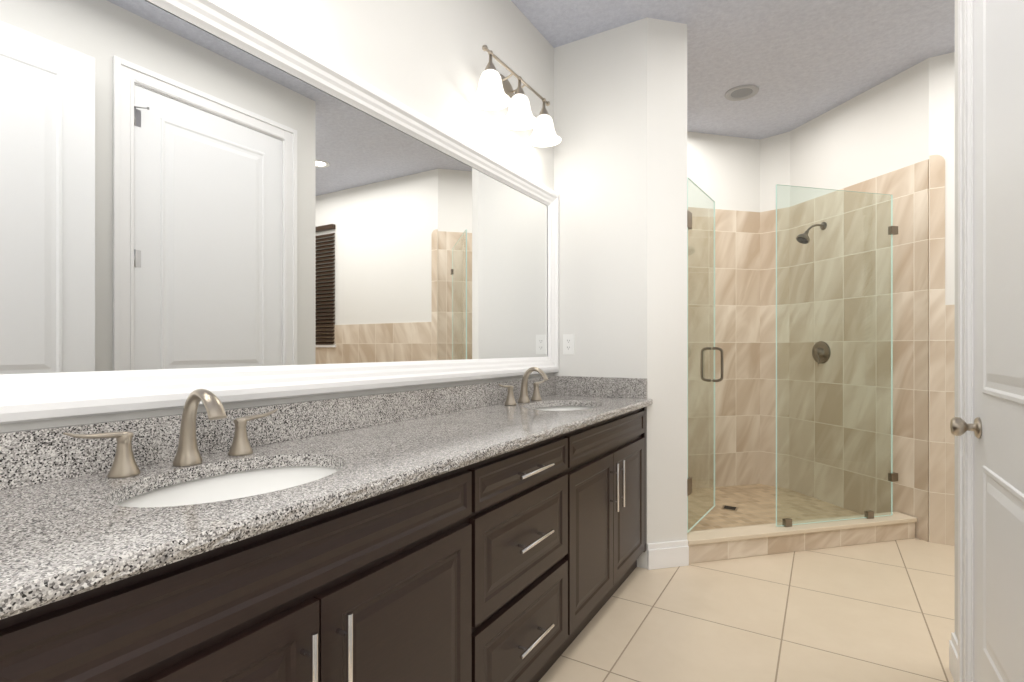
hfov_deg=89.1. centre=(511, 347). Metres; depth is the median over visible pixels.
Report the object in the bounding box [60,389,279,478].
faucet
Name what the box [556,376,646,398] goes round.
backsplash
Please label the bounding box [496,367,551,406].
faucet
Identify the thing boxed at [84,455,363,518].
sink
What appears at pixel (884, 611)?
floor
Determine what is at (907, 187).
tiled wall
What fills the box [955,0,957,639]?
door frame
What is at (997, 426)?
closet door
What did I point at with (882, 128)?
wall
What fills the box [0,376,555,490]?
backsplash
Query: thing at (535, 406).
sink
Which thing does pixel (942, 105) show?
wall
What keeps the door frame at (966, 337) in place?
attached to the wall
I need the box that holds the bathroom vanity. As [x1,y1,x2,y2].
[0,403,652,681]
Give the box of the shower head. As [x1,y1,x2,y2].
[796,222,826,243]
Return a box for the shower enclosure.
[687,177,916,563]
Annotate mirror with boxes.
[0,0,558,424]
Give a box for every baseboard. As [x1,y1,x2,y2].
[647,540,688,569]
[949,632,957,681]
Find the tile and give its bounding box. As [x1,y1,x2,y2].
[929,155,944,544]
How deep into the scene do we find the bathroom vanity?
1.14 m
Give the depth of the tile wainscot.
3.09 m
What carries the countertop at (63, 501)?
on the bathroom vanity
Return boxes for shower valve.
[812,341,830,363]
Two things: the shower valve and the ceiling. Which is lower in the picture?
the shower valve
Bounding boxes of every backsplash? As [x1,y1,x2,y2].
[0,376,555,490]
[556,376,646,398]
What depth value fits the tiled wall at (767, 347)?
4.30 m
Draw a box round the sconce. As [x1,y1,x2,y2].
[470,45,560,146]
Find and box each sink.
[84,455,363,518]
[532,403,603,410]
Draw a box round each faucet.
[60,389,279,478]
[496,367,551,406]
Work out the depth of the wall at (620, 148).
2.82 m
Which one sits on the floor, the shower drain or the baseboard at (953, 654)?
the shower drain
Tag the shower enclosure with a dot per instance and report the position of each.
(786, 535)
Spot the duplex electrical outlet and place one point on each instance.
(568, 343)
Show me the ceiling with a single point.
(797, 63)
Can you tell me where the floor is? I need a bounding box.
[539,484,954,681]
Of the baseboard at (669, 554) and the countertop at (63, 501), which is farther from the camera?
the baseboard at (669, 554)
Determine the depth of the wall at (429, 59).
2.10 m
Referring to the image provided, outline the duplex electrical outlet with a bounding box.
[563,334,574,353]
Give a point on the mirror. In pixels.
(224, 201)
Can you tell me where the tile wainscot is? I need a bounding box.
[945,305,954,545]
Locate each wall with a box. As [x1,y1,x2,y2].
[0,0,553,432]
[554,17,686,568]
[687,58,928,211]
[688,207,759,488]
[760,207,788,488]
[789,159,928,541]
[929,52,954,304]
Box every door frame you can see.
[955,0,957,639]
[958,0,973,681]
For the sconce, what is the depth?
2.48 m
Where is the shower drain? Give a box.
[721,505,737,510]
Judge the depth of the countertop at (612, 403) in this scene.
2.35 m
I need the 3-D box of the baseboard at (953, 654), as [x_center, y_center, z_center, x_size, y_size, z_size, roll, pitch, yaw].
[1.572,1.107,1.842,0.016,0.135,0.143,0,0,31]
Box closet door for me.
[950,0,1023,681]
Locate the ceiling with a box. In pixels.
[511,0,954,139]
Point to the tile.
(936, 349)
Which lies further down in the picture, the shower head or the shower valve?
the shower valve

